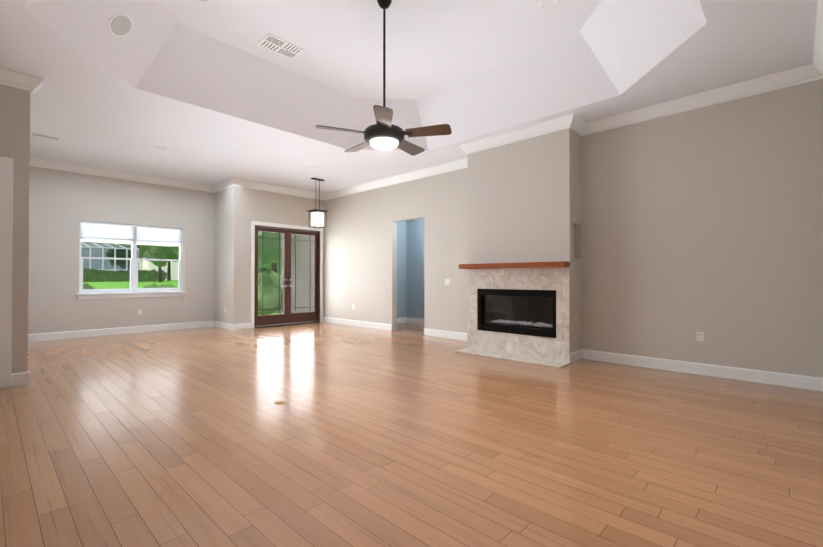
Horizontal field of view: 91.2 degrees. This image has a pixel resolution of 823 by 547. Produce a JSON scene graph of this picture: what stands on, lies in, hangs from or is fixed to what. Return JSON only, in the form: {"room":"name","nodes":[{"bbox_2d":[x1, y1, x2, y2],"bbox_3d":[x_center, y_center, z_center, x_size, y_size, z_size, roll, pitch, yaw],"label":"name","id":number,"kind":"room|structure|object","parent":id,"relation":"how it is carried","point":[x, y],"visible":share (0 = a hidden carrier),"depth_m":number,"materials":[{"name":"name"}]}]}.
{"room":"living room","nodes":[
{"label":"living room","id":0,"kind":"room"},
{"bbox_2d":[0,84,29,373],"bbox_3d":[-4.652,-0.492,4.194,0.120,3.445,0.975,-1,-1,43],"label":"wall","id":1,"kind":"structure","parent":0,"point":[15,124],"depth_m":4.45,"materials":[{"name":"beige paint"}]},
{"bbox_2d":[0,157,13,387],"bbox_3d":[-4.646,-0.015,4.093,0.020,2.490,0.845,-1,-1,43],"label":"door frame","id":2,"kind":"structure","parent":1,"relation":"attached to","point":[6,208],"depth_m":4.36,"materials":[{"name":"white"}]},
{"bbox_2d":[11,371,29,384],"bbox_3d":[-4.686,1.161,4.239,0.016,0.140,0.961,-1,-1,43],"label":"baseboard","id":3,"kind":"structure","parent":1,"relation":"attached to","point":[23,378],"depth_m":4.44,"materials":[{"name":"white wood"}]},
{"bbox_2d":[0,67,43,95],"bbox_3d":[-4.500,-2.118,4.222,0.122,0.152,0.960,-1,-1,43],"label":"crown molding","id":4,"kind":"structure","parent":1,"relation":"attached to","point":[8,77],"depth_m":4.42,"materials":[{"name":"white wood"}]},
{"bbox_2d":[28,166,214,333],"bbox_3d":[-6.464,-0.447,8.338,0.200,3.445,4.900,-1,-1,43],"label":"wall","id":5,"kind":"structure","parent":0,"point":[62,204],"depth_m":8.29,"materials":[{"name":"beige paint"}]},
{"bbox_2d":[28,321,210,340],"bbox_3d":[-6.385,1.204,8.246,0.016,0.140,4.500,-1,-1,43],"label":"baseboard","id":6,"kind":"structure","parent":5,"relation":"attached to","point":[148,328],"depth_m":8.41,"materials":[{"name":"white wood"}]},
{"bbox_2d":[30,157,211,191],"bbox_3d":[-6.353,-2.075,8.250,0.105,0.152,4.500,-1,-1,43],"label":"crown molding","id":7,"kind":"structure","parent":5,"relation":"attached to","point":[36,162],"depth_m":8.40,"materials":[{"name":"white"}]},
{"bbox_2d":[76,221,185,314],"bbox_3d":[-6.007,-0.049,8.747,0.216,1.998,1.980,-1,-1,43],"label":"window unit","id":8,"kind":"structure","parent":5,"relation":"in","point":[132,234],"depth_m":8.73,"materials":[{"name":"white plastic"}]},
{"bbox_2d":[214,186,242,323],"bbox_3d":[-4.439,-0.433,9.656,1.325,3.445,0.200,-1,-1,43],"label":"wall","id":9,"kind":"structure","parent":0,"point":[228,214],"depth_m":9.32,"materials":[{"name":"beige paint"}]},
{"bbox_2d":[212,180,227,191],"bbox_3d":[-4.435,-2.062,9.460,0.990,0.152,0.105,-1,-1,43],"label":"crown molding","id":10,"kind":"structure","parent":9,"relation":"attached to","point":[222,185],"depth_m":9.53,"materials":[{"name":"white"}]},
{"bbox_2d":[211,321,234,329],"bbox_3d":[-4.425,1.218,9.476,1.114,0.140,0.016,-1,-1,43],"label":"baseboard","id":11,"kind":"structure","parent":9,"relation":"attached to","point":[224,325],"depth_m":9.45,"materials":[{"name":"white wood"}]},
{"bbox_2d":[242,187,323,322],"bbox_3d":[-3.132,-0.427,10.218,0.200,3.445,2.412,-1,-1,43],"label":"wall","id":12,"kind":"structure","parent":0,"point":[267,206],"depth_m":9.67,"materials":[{"name":"beige paint"}]},
{"bbox_2d":[235,323,250,329],"bbox_3d":[-3.875,1.215,9.259,0.016,0.140,0.365,-1,-1,43],"label":"baseboard","id":13,"kind":"structure","parent":12,"relation":"attached to","point":[243,325],"depth_m":9.26,"materials":[{"name":"white wood"}]},
{"bbox_2d":[228,178,323,199],"bbox_3d":[-3.241,-2.057,9.899,0.105,0.152,2.385,-1,-1,43],"label":"crown molding","id":14,"kind":"structure","parent":12,"relation":"attached to","point":[231,181],"depth_m":9.76,"materials":[{"name":"white"}]},
{"bbox_2d":[250,221,322,328],"bbox_3d":[-3.144,0.074,10.201,0.196,2.436,1.830,-1,-1,43],"label":"door frame","id":15,"kind":"structure","parent":12,"relation":"in","point":[318,302],"depth_m":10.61,"materials":[{"name":"brown wood"}]},
{"bbox_2d":[255,227,287,325],"bbox_3d":[-3.439,0.074,9.870,0.056,2.366,0.884,-1,-1,43],"label":"door leaf","id":16,"kind":"structure","parent":15,"relation":"attached to","point":[264,320],"depth_m":9.89,"materials":[{"name":"brown wood"}]},
{"bbox_2d":[288,230,317,322],"bbox_3d":[-2.829,0.081,10.514,0.056,2.366,0.884,-1,-1,43],"label":"door leaf","id":17,"kind":"structure","parent":15,"relation":"attached to","point":[295,317],"depth_m":10.47,"materials":[{"name":"brown wood"}]},
{"bbox_2d":[324,168,467,332],"bbox_3d":[-0.387,-0.439,9.106,5.715,3.445,0.150,-1,-1,43],"label":"wall","id":18,"kind":"structure","parent":0,"point":[360,238],"depth_m":9.10,"materials":[{"name":"beige paint"}]},
{"bbox_2d":[323,317,391,330],"bbox_3d":[-1.407,1.223,9.940,2.662,0.140,0.016,-1,-1,43],"label":"baseboard","id":19,"kind":"structure","parent":18,"relation":"attached to","point":[373,325],"depth_m":9.79,"materials":[{"name":"white wood"}]},
{"bbox_2d":[324,159,467,199],"bbox_3d":[-0.511,-2.066,9.066,5.215,0.152,0.105,-1,-1,43],"label":"crown molding","id":20,"kind":"structure","parent":18,"relation":"attached to","point":[458,164],"depth_m":8.76,"materials":[{"name":"white"}]},
{"bbox_2d":[424,329,466,340],"bbox_3d":[0.838,1.200,7.813,1.583,0.140,0.016,-1,-1,43],"label":"baseboard","id":21,"kind":"structure","parent":18,"relation":"attached to","point":[429,332],"depth_m":7.95,"materials":[{"name":"white wood"}]},
{"bbox_2d":[445,279,449,284],"bbox_3d":[0.709,0.161,7.952,0.124,0.116,0.009,-1,-1,43],"label":"wall plate","id":22,"kind":"object","parent":18,"relation":"attached to","point":[447,281],"depth_m":7.95,"materials":[{"name":"white plastic"}]},
{"bbox_2d":[397,221,405,317],"bbox_3d":[-0.588,-0.203,10.374,0.150,3.000,1.458,-1,-1,43],"label":"wall","id":23,"kind":"structure","parent":0,"point":[401,269],"depth_m":10.61,"materials":[{"name":"blue paint"}]},
{"bbox_2d":[397,317,405,323],"bbox_3d":[-0.583,1.226,10.244,0.016,0.140,1.260,-1,-1,43],"label":"baseboard","id":24,"kind":"structure","parent":23,"relation":"attached to","point":[399,320],"depth_m":10.57,"materials":[{"name":"white wood"}]},
{"bbox_2d":[0,0,817,193],"bbox_3d":[-1.719,-2.493,5.526,10.988,0.625,7.312,-1,-1,43],"label":"ceiling","id":25,"kind":"structure","parent":0,"point":[212,92],"depth_m":4.99,"materials":[{"name":"white paint"}]},
{"bbox_2d":[31,133,59,139],"bbox_3d":[-5.782,-2.165,6.374,0.120,0.010,0.340,-1,-1,43],"label":"ceiling vent","id":26,"kind":"object","parent":25,"relation":"in","point":[45,136],"visible":0.98,"depth_m":6.36,"materials":[{"name":"white"}]},
{"bbox_2d":[108,13,132,36],"bbox_3d":[-2.934,-2.505,4.071,0.220,0.185,0.220,-1,-1,43],"label":"ceiling speaker","id":27,"kind":"object","parent":25,"relation":"attached to","point":[120,24],"visible":1,"depth_m":4.06,"materials":[{"name":"white plastic"}]},
{"bbox_2d":[194,0,209,2],"bbox_3d":[-2.156,-2.827,4.102,0.199,0.028,0.199,0,-1,34],"label":"recessed light","id":28,"kind":"object","parent":25,"relation":"in","point":[207,1],"depth_m":4.17,"materials":[{"name":"white plastic"}]},
{"bbox_2d":[257,33,304,58],"bbox_3d":[-1.614,-2.804,4.994,0.300,0.012,0.480,-1,-1,43],"label":"ceiling vent","id":29,"kind":"object","parent":25,"relation":"in","point":[269,41],"visible":0.98,"depth_m":4.97,"materials":[{"name":"white metal"}]},
{"bbox_2d":[307,178,328,227],"bbox_3d":[-2.126,-1.593,9.130,0.360,1.094,0.360,-1,-1,43],"label":"pendant light","id":30,"kind":"object","parent":25,"relation":"hanging from","point":[317,218],"visible":1,"depth_m":9.09,"materials":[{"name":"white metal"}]},
{"bbox_2d":[315,0,451,155],"bbox_3d":[-0.286,-2.050,4.177,1.322,1.540,1.332,-1,-1,43],"label":"ceiling fan","id":31,"kind":"object","parent":25,"relation":"hanging from","point":[384,133],"visible":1,"depth_m":4.03,"materials":[{"name":"black wood"}]},
{"bbox_2d":[379,81,391,87],"bbox_3d":[-0.381,-2.807,5.975,0.199,0.028,0.199,0,-1,34],"label":"recessed light","id":32,"kind":"object","parent":25,"relation":"in","point":[386,81],"depth_m":5.96,"materials":[{"name":"white plastic"}]},
{"bbox_2d":[539,0,558,10],"bbox_3d":[1.441,-2.826,4.221,0.199,0.028,0.199,0,-1,34],"label":"recessed light","id":33,"kind":"object","parent":25,"relation":"in","point":[540,5],"depth_m":4.25,"materials":[{"name":"white plastic"}]},
{"bbox_2d":[0,322,822,546],"bbox_3d":[-1.138,1.311,6.097,10.988,0.120,9.000,-1,-1,43],"label":"floor","id":34,"kind":"structure","parent":0,"point":[407,435],"depth_m":2.80,"materials":[{"name":"brown wood"}]},
{"bbox_2d":[274,401,286,404],"bbox_3d":[-1.244,1.224,3.829,0.116,0.005,0.116,-1,-1,43],"label":"electrical outlet","id":35,"kind":"object","parent":34,"relation":"on","point":[280,402],"visible":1,"depth_m":3.82,"materials":[{"name":"gold metal"}]},
{"bbox_2d":[455,261,571,367],"bbox_3d":[1.586,0.548,6.224,1.790,1.410,0.860,-1,-1,43],"label":"fireplace","id":36,"kind":"object","parent":34,"relation":"on","point":[539,306],"visible":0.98,"depth_m":6.18,"materials":[{"name":"stone"}]},
{"bbox_2d":[406,219,423,318],"bbox_3d":[0.968,-0.209,9.800,3.200,3.000,0.150,-1,-1,43],"label":"wall","id":37,"kind":"structure","parent":0,"point":[414,268],"depth_m":10.53,"materials":[{"name":"blue paint"}]},
{"bbox_2d":[406,317,423,323],"bbox_3d":[0.911,1.220,9.724,2.900,0.140,0.016,-1,-1,43],"label":"baseboard","id":38,"kind":"structure","parent":37,"relation":"attached to","point":[410,320],"depth_m":10.48,"materials":[{"name":"white wood"}]},
{"bbox_2d":[468,128,573,352],"bbox_3d":[1.616,-0.470,6.248,1.725,3.445,0.120,-1,-1,43],"label":"wall","id":39,"kind":"structure","parent":0,"point":[520,201],"depth_m":6.09,"materials":[{"name":"beige paint"}]},
{"bbox_2d":[459,113,579,154],"bbox_3d":[1.539,-2.097,6.184,1.935,0.152,0.105,-1,-1,43],"label":"crown molding","id":40,"kind":"structure","parent":39,"relation":"attached to","point":[572,120],"depth_m":6.03,"materials":[{"name":"white wood"}]},
{"bbox_2d":[573,225,573,257],"bbox_3d":[2.303,-0.466,5.879,0.020,0.530,0.330,-1,-1,43],"label":"wall","id":41,"kind":"structure","parent":0,"point":[573,241],"depth_m":5.96,"materials":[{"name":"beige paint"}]},
{"bbox_2d":[573,131,581,351],"bbox_3d":[2.366,-0.474,5.858,0.100,3.445,0.345,-1,-1,43],"label":"wall","id":42,"kind":"structure","parent":0,"point":[577,258],"depth_m":5.83,"materials":[{"name":"beige paint"}]},
{"bbox_2d":[570,349,582,362],"bbox_3d":[2.344,1.177,5.733,0.016,0.140,0.400,-1,-1,43],"label":"baseboard","id":43,"kind":"structure","parent":42,"relation":"attached to","point":[575,356],"depth_m":5.72,"materials":[{"name":"white wood"}]},
{"bbox_2d":[570,118,587,135],"bbox_3d":[2.360,-2.102,5.720,0.105,0.152,0.330,-1,-1,43],"label":"crown molding","id":44,"kind":"structure","parent":42,"relation":"attached to","point":[583,130],"depth_m":5.81,"materials":[{"name":"white wood"}]},
{"bbox_2d":[581,79,822,377],"bbox_3d":[3.455,-0.481,5.174,3.022,3.445,0.200,-1,-1,43],"label":"wall","id":45,"kind":"structure","parent":0,"point":[708,221],"depth_m":4.87,"materials":[{"name":"beige paint"}]},
{"bbox_2d":[588,65,807,134],"bbox_3d":[3.342,-2.109,5.088,2.403,0.152,0.105,-1,-1,43],"label":"crown molding","id":46,"kind":"structure","parent":45,"relation":"attached to","point":[799,75],"depth_m":4.87,"materials":[{"name":"white wood"}]},
{"bbox_2d":[697,332,703,341],"bbox_3d":[3.537,0.774,4.939,0.072,0.116,0.007,-1,-1,43],"label":"wall plate","id":47,"kind":"object","parent":45,"relation":"attached to","point":[700,336],"depth_m":4.94,"materials":[{"name":"white plastic"}]},
{"bbox_2d":[583,349,822,390],"bbox_3d":[3.406,1.170,5.054,2.493,0.140,0.016,-1,-1,43],"label":"baseboard","id":48,"kind":"structure","parent":45,"relation":"attached to","point":[734,373],"depth_m":4.84,"materials":[{"name":"white wood"}]},
{"bbox_2d":[808,0,822,81],"bbox_3d":[2.004,-2.144,1.830,0.105,0.152,6.675,-1,-1,43],"label":"crown molding","id":49,"kind":"structure","parent":45,"relation":"attached to","point":[813,71],"depth_m":3.89,"materials":[{"name":"white wood"}]},
{"label":"outside","id":50,"kind":"structure","parent":0,"visible":0},
{"bbox_2d":[81,231,313,314],"bbox_3d":[-50.834,-2.705,55.018,130.632,10.382,130.000,-1,-1,43],"label":"garden","id":51,"kind":"object","parent":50,"point":[122,278],"depth_m":19.70,"materials":[{"name":"green plant"}]}
]}

